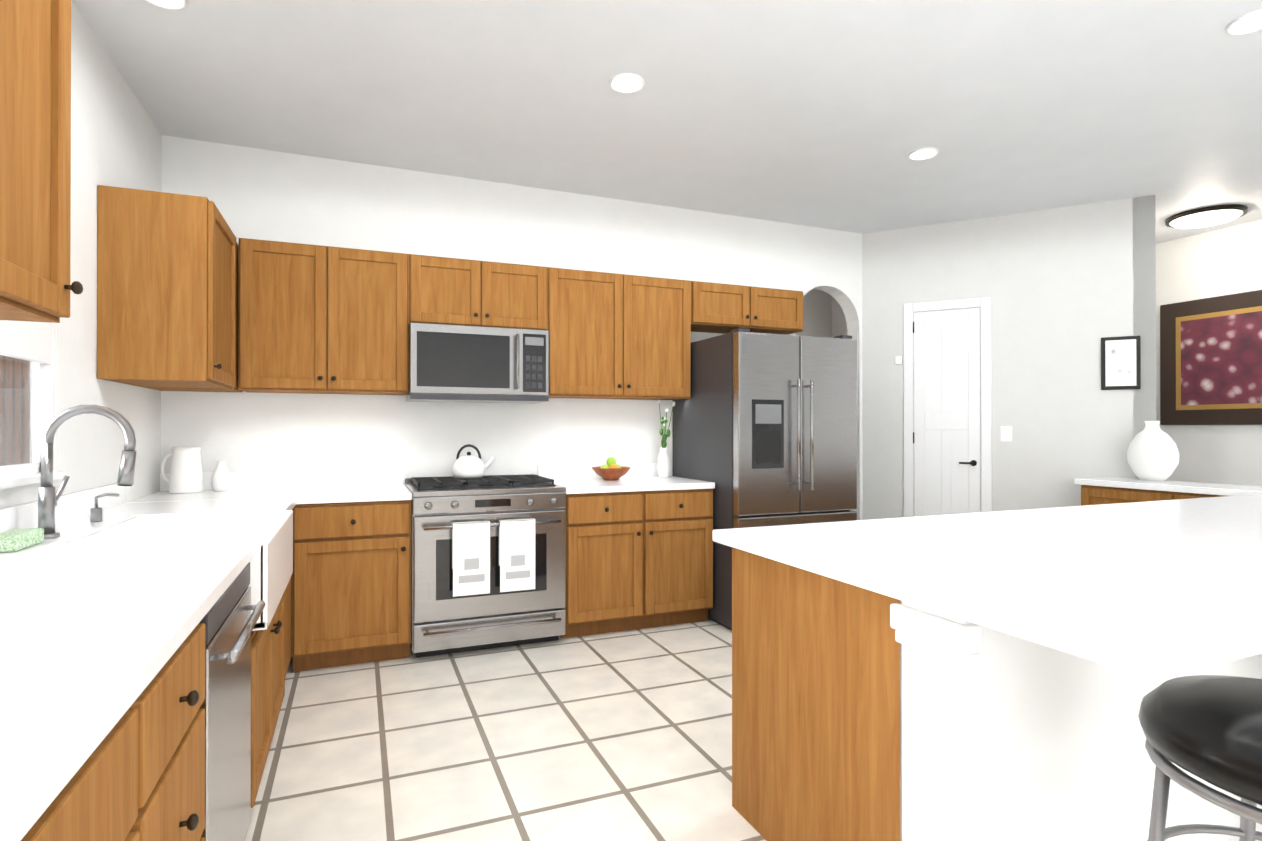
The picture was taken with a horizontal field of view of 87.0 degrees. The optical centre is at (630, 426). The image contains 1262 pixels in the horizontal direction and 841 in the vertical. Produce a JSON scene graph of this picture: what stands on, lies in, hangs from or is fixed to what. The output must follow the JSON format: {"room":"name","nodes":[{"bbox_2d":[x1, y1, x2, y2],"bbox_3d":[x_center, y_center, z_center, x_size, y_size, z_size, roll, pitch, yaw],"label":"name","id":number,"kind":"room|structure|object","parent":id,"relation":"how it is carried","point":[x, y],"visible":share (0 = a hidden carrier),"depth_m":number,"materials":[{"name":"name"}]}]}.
{"room":"kitchen","nodes":[
{"label":"kitchen","id":0,"kind":"room"},
{"bbox_2d":[0,0,161,507],"bbox_3d":[-1.326,-0.193,0.442,0.070,2.920,7.700,0,0,-22],"label":"wall","id":1,"kind":"structure","parent":0,"point":[116,138],"depth_m":2.79,"materials":[{"name":"paint"}]},
{"bbox_2d":[0,320,65,488],"bbox_3d":[-1.900,-0.331,1.883,0.098,1.035,1.200,0,0,-22],"label":"window","id":2,"kind":"structure","parent":1,"relation":"in","point":[33,344],"depth_m":2.31,"materials":[{"name":"white"}]},
{"bbox_2d":[0,0,82,322],"bbox_3d":[-1.275,-0.626,1.026,0.459,0.810,0.662,0,0,-22],"label":"upper cabinet","id":3,"kind":"object","parent":1,"relation":"attached to","point":[35,144],"visible":1,"depth_m":1.23,"materials":[{"name":"brown wood"}]},
{"bbox_2d":[97,185,235,388],"bbox_3d":[-2.173,-0.613,3.199,0.449,0.820,0.641,0,0,-22],"label":"upper cabinet","id":4,"kind":"object","parent":1,"relation":"attached to","point":[166,290],"visible":1,"depth_m":2.91,"materials":[{"name":"brown wood"}]},
{"bbox_2d":[245,618,765,840],"bbox_3d":[1.908,1.300,2.683,8.220,0.050,9.400,0,0,-22],"label":"floor","id":5,"kind":"structure","parent":0,"point":[620,736],"depth_m":2.65,"materials":[{"name":"tile"}]},
{"bbox_2d":[0,483,295,840],"bbox_3d":[-1.151,0.759,1.111,0.760,1.020,4.650,0,0,-22],"label":"base cabinet","id":6,"kind":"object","parent":5,"relation":"on","point":[102,693],"depth_m":1.15,"materials":[{"name":"white stone"}]},
{"bbox_2d":[0,528,43,551],"bbox_3d":[-1.794,0.329,1.935,0.080,0.044,0.180,0,0,-22],"label":"sponge","id":7,"kind":"object","parent":6,"relation":"on","point":[13,540],"visible":0.98,"depth_m":1.91,"materials":[{"name":"green"}]},
{"bbox_2d":[38,405,135,538],"bbox_3d":[-1.771,0.140,2.175,0.267,0.424,0.109,0,0,-22],"label":"faucet","id":8,"kind":"object","parent":6,"relation":"on","point":[48,497],"visible":1,"depth_m":2.12,"materials":[{"name":"silver metal"}]},
{"bbox_2d":[90,493,119,521],"bbox_3d":[-1.975,0.301,2.498,0.089,0.105,0.036,0,0,-22],"label":"soap dispenser","id":9,"kind":"object","parent":6,"relation":"on","point":[95,513],"visible":1,"depth_m":2.48,"materials":[{"name":"silver metal"}]},
{"bbox_2d":[42,510,292,630],"bbox_3d":[-1.560,0.494,2.365,0.570,0.270,0.888,0,0,-22],"label":"sink","id":10,"kind":"object","parent":6,"relation":"in","point":[269,534],"visible":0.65,"depth_m":2.66,"materials":[{"name":"white ceramic"}]},
{"bbox_2d":[199,562,265,840],"bbox_3d":[-1.325,0.782,1.563,0.766,0.767,0.610,0,0,-22],"label":"dishwasher","id":11,"kind":"object","parent":6,"relation":"in","point":[229,620],"visible":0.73,"depth_m":1.63,"materials":[{"name":"grey metal"}]},
{"bbox_2d":[127,468,411,671],"bbox_3d":[-1.907,0.768,3.657,1.294,1.020,0.700,0,0,-22],"label":"base cabinet","id":12,"kind":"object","parent":5,"relation":"on","point":[351,590],"depth_m":3.53,"materials":[{"name":"brown wood"}]},
{"bbox_2d":[161,447,203,493],"bbox_3d":[-2.443,0.235,3.625,0.199,0.245,0.158,0,0,-22],"label":"pitcher","id":13,"kind":"object","parent":12,"relation":"on","point":[186,474],"visible":1,"depth_m":3.58,"materials":[{"name":"white ceramic"}]},
{"bbox_2d":[211,461,231,490],"bbox_3d":[-2.288,0.275,3.721,0.100,0.165,0.100,0,0,-22],"label":"vase","id":14,"kind":"object","parent":12,"relation":"on","point":[221,480],"visible":1,"depth_m":3.69,"materials":[{"name":"white ceramic"}]},
{"bbox_2d":[405,474,565,657],"bbox_3d":[-0.896,0.799,4.040,0.860,0.962,0.756,0,0,-22],"label":"range","id":15,"kind":"object","parent":5,"relation":"on","point":[444,620],"visible":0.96,"depth_m":3.75,"materials":[{"name":"silver metal"}]},
{"bbox_2d":[452,521,489,596],"bbox_3d":[-0.877,0.720,3.651,0.200,0.396,0.046,0,0,-22],"label":"towel","id":16,"kind":"object","parent":15,"relation":"hanging from","point":[471,556],"depth_m":3.63,"materials":[{"name":"fabric"}]},
{"bbox_2d":[452,444,494,477],"bbox_3d":[-0.991,0.213,4.195,0.265,0.208,0.204,0,0,-22],"label":"kettle","id":17,"kind":"object","parent":15,"relation":"on","point":[468,465],"visible":1,"depth_m":4.12,"materials":[{"name":"white ceramic"}]},
{"bbox_2d":[499,518,534,591],"bbox_3d":[-0.642,0.721,3.748,0.200,0.396,0.046,0,0,-22],"label":"towel","id":18,"kind":"object","parent":15,"relation":"hanging from","point":[516,536],"depth_m":3.73,"materials":[{"name":"fabric"}]},
{"bbox_2d":[538,462,714,638],"bbox_3d":[-0.041,0.771,4.423,1.006,1.020,0.700,0,0,-22],"label":"base cabinet","id":19,"kind":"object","parent":5,"relation":"on","point":[638,546],"depth_m":4.14,"materials":[{"name":"brown wood"}]},
{"bbox_2d":[591,457,630,479],"bbox_3d":[-0.134,0.282,4.529,0.270,0.156,0.270,0,0,-22],"label":"fruit bowl","id":20,"kind":"object","parent":19,"relation":"on","point":[611,470],"visible":1,"depth_m":4.46,"materials":[{"name":"brown wood"}]},
{"bbox_2d":[657,400,674,477],"bbox_3d":[0.242,0.084,4.773,0.146,0.555,0.091,0,0,-22],"label":"plant","id":21,"kind":"object","parent":19,"relation":"on","point":[663,467],"visible":1,"depth_m":4.74,"materials":[{"name":"green plant"}]},
{"bbox_2d":[673,328,856,629],"bbox_3d":[0.920,0.337,4.647,0.920,1.890,0.982,0,0,-22],"label":"refrigerator","id":22,"kind":"object","parent":5,"relation":"on","point":[764,429],"visible":0.67,"depth_m":4.26,"materials":[{"name":"grey metal"}]},
{"bbox_2d":[727,481,1261,840],"bbox_3d":[2.077,0.837,3.067,3.878,0.878,2.100,0,0,-22],"label":"kitchen island","id":23,"kind":"object","parent":5,"relation":"on","point":[990,676],"depth_m":1.60,"materials":[{"name":"white wood"}]},
{"bbox_2d":[712,493,1261,684],"bbox_3d":[2.351,0.374,2.398,3.920,0.040,1.370,0,0,-22],"label":"island countertop","id":24,"kind":"structure","parent":23,"relation":"on","point":[1153,591],"depth_m":1.65,"materials":[{"name":"white stone"}]},
{"bbox_2d":[1074,477,1261,492],"bbox_3d":[3.506,0.380,4.207,0.410,0.040,1.140,0,0,-22],"label":"countertop","id":25,"kind":"structure","parent":23,"relation":"on","point":[1193,487],"depth_m":4.16,"materials":[{"name":"white stone"}]},
{"bbox_2d":[1127,421,1179,480],"bbox_3d":[3.508,0.160,4.479,0.170,0.400,0.310,0,0,-22],"label":"vase","id":26,"kind":"object","parent":25,"relation":"on","point":[1153,454],"visible":1,"depth_m":4.42,"materials":[{"name":"white ceramic"}]},
{"bbox_2d":[1138,675,1261,840],"bbox_3d":[1.089,0.858,1.073,0.468,0.823,0.468,0,0,-22],"label":"bar stool","id":27,"kind":"object","parent":5,"relation":"on","point":[1207,728],"visible":1,"depth_m":1.08,"materials":[{"name":"black leather"}]},
{"bbox_2d":[161,135,862,519],"bbox_3d":[-0.366,-0.178,4.755,5.300,2.920,0.150,0,0,-22],"label":"wall","id":28,"kind":"structure","parent":0,"point":[271,195],"depth_m":4.35,"materials":[{"name":"paint"}]},
{"bbox_2d":[145,387,232,391],"bbox_3d":[-2.392,-0.612,3.667,0.398,0.820,0.320,0,0,-22],"label":"upper cabinet","id":29,"kind":"object","parent":28,"relation":"attached to","point":[160,389],"depth_m":3.60,"materials":[{"name":"brown wood"}]},
{"bbox_2d":[233,238,412,394],"bbox_3d":[-1.776,-0.611,3.903,0.874,0.820,0.352,0,0,-22],"label":"upper cabinet","id":30,"kind":"object","parent":28,"relation":"attached to","point":[315,319],"depth_m":3.73,"materials":[{"name":"brown wood"}]},
{"bbox_2d":[413,254,552,329],"bbox_3d":[-0.982,-0.814,4.230,0.841,0.411,0.352,0,0,-22],"label":"upper cabinet","id":31,"kind":"object","parent":28,"relation":"attached to","point":[451,291],"depth_m":4.07,"materials":[{"name":"brown wood"}]},
{"bbox_2d":[406,322,548,403],"bbox_3d":[-0.964,-0.382,4.177,0.825,0.445,0.460,0,0,-22],"label":"microwave","id":32,"kind":"object","parent":31,"relation":"attached to","point":[463,363],"visible":1,"depth_m":4.00,"materials":[{"name":"silver metal"}]},
{"bbox_2d":[548,268,696,399],"bbox_3d":[-0.118,-0.608,4.583,1.027,0.820,0.352,0,0,-22],"label":"upper cabinet","id":33,"kind":"object","parent":28,"relation":"attached to","point":[612,335],"depth_m":4.41,"materials":[{"name":"brown wood"}]},
{"bbox_2d":[693,281,802,334],"bbox_3d":[0.793,-0.867,4.959,0.944,0.300,0.352,0,0,-22],"label":"upper cabinet","id":34,"kind":"object","parent":28,"relation":"attached to","point":[717,307],"depth_m":4.80,"materials":[{"name":"brown wood"}]},
{"bbox_2d":[72,0,1261,243],"bbox_3d":[1.908,-1.670,2.694,8.220,0.050,9.400,0,0,-22],"label":"ceiling","id":35,"kind":"structure","parent":0,"point":[828,114],"depth_m":3.31,"materials":[{"name":"paint"}]},
{"bbox_2d":[145,0,187,9],"bbox_3d":[-1.786,-1.642,2.529,0.162,0.011,0.162,0,0,-22],"label":"recessed light","id":36,"kind":"object","parent":35,"relation":"in","point":[167,4],"depth_m":2.58,"materials":[{"name":"white plastic"}]},
{"bbox_2d":[609,73,644,92],"bbox_3d":[-0.020,-1.639,3.178,0.162,0.011,0.162,0,0,-22],"label":"recessed light","id":37,"kind":"object","parent":35,"relation":"in","point":[625,82],"depth_m":3.17,"materials":[{"name":"white plastic"}]},
{"bbox_2d":[908,147,938,160],"bbox_3d":[1.754,-1.636,3.992,0.162,0.011,0.162,0,0,-22],"label":"recessed light","id":38,"kind":"object","parent":35,"relation":"in","point":[929,152],"depth_m":3.99,"materials":[{"name":"white plastic"}]},
{"bbox_2d":[1166,204,1247,228],"bbox_3d":[4.431,-1.599,5.134,0.480,0.074,0.480,0,0,-22],"label":"flush ceiling light","id":39,"kind":"object","parent":35,"relation":"attached to","point":[1208,216],"visible":1,"depth_m":5.03,"materials":[{"name":"brown metal"}]},
{"bbox_2d":[1225,9,1261,34],"bbox_3d":[2.523,-1.641,2.697,0.162,0.011,0.162,0,0,-22],"label":"recessed light","id":40,"kind":"object","parent":35,"relation":"in","point":[1250,22],"depth_m":2.71,"materials":[{"name":"white plastic"}]},
{"bbox_2d":[794,289,831,337],"bbox_3d":[1.173,-0.170,7.008,2.500,2.920,0.150,0,0,-22],"label":"wall","id":41,"kind":"structure","parent":0,"point":[823,314],"depth_m":7.29,"materials":[{"name":"paint"}]},
{"bbox_2d":[832,297,846,337],"bbox_3d":[2.545,-0.170,6.760,0.150,2.920,1.350,0,0,-22],"label":"wall","id":42,"kind":"structure","parent":0,"point":[839,324],"depth_m":7.27,"materials":[{"name":"paint"}]},
{"bbox_2d":[856,195,1155,519],"bbox_3d":[2.838,-0.176,5.229,2.030,2.920,0.130,0,0,28],"label":"wall","id":43,"kind":"structure","parent":0,"point":[1057,285],"depth_m":5.05,"materials":[{"name":"paint"}]},
{"bbox_2d":[895,356,901,363],"bbox_3d":[2.203,-0.550,5.485,0.050,0.070,0.020,0,0,28],"label":"thermostat","id":44,"kind":"object","parent":43,"relation":"attached to","point":[898,359],"visible":1,"depth_m":5.47,"materials":[{"name":"white plastic"}]},
{"bbox_2d":[903,297,991,516],"bbox_3d":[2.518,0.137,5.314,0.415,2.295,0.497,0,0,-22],"label":"door","id":45,"kind":"structure","parent":43,"relation":"attached to","point":[941,392],"depth_m":5.31,"materials":[{"name":"white wood"}]},
{"bbox_2d":[1000,426,1011,441],"bbox_3d":[2.889,0.054,5.122,0.080,0.120,0.010,0,0,28],"label":"switch plate","id":46,"kind":"object","parent":43,"relation":"attached to","point":[1005,433],"visible":1,"depth_m":5.12,"materials":[{"name":"white plastic"}]},
{"bbox_2d":[1101,336,1140,389],"bbox_3d":[3.515,-0.458,4.779,0.230,0.380,0.024,0,0,28],"label":"picture","id":47,"kind":"object","parent":43,"relation":"attached to","point":[1120,363],"visible":1,"depth_m":4.77,"materials":[{"name":"black"}]},
{"bbox_2d":[1133,195,1155,478],"bbox_3d":[4.093,-0.175,5.563,0.130,2.920,1.902,0,0,28],"label":"wall","id":48,"kind":"structure","parent":0,"point":[1147,352],"depth_m":4.72,"materials":[{"name":"paint"}]},
{"bbox_2d":[1156,220,1261,485],"bbox_3d":[5.906,-0.183,3.194,0.160,2.920,7.300,0,0,-22],"label":"wall","id":49,"kind":"structure","parent":0,"point":[1222,262],"depth_m":5.55,"materials":[{"name":"paint"}]},
{"bbox_2d":[1160,290,1261,424],"bbox_3d":[4.939,-0.546,5.258,0.058,1.060,1.350,0,0,-22],"label":"picture","id":50,"kind":"object","parent":49,"relation":"attached to","point":[1211,361],"visible":0.98,"depth_m":5.50,"materials":[{"name":"brown"}]},
{"label":"outside","id":51,"kind":"structure","parent":0,"visible":0},
{"bbox_2d":[0,355,29,465],"bbox_3d":[-5.713,0.356,4.531,4.680,2.350,19.000,0,0,-22],"label":"fence","id":52,"kind":"object","parent":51,"point":[1,413],"depth_m":5.22,"materials":[{"name":"brown wood"}]}
]}

